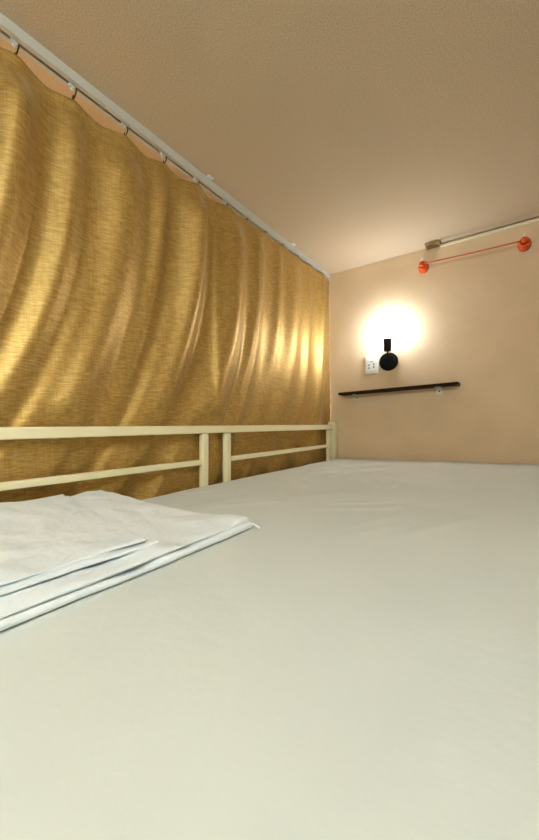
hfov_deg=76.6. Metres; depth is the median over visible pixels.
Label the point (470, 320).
wall
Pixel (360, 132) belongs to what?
ceiling
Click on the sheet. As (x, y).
(57, 551)
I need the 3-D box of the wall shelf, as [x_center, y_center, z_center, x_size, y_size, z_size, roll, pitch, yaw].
[0.628,-0.138,1.715,0.574,0.064,0.078,0,0,35]
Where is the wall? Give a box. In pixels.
[328,221,538,463]
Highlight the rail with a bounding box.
[425,218,538,249]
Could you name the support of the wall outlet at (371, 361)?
attached to the wall
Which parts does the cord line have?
cord, knob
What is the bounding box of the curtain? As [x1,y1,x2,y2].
[0,44,329,502]
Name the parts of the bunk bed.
rail, rail, rail, corner post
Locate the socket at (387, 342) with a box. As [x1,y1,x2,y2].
[383,338,391,351]
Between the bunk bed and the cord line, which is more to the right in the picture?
the cord line
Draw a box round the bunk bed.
[0,422,337,490]
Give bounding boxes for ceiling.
[0,0,538,273]
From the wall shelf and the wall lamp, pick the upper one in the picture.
the wall lamp
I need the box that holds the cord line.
[418,233,531,273]
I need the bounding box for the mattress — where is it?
[0,458,538,839]
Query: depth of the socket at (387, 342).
1.72 m
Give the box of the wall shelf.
[338,382,459,400]
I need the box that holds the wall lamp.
[379,324,397,370]
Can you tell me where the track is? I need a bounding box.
[0,12,329,278]
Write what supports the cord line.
attached to the wall
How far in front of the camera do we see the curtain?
0.93 m
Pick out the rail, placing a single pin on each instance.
(434, 244)
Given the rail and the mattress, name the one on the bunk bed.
the mattress
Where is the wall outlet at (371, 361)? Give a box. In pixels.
[365,354,377,373]
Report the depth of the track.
0.93 m
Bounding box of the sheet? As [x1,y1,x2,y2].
[0,490,260,631]

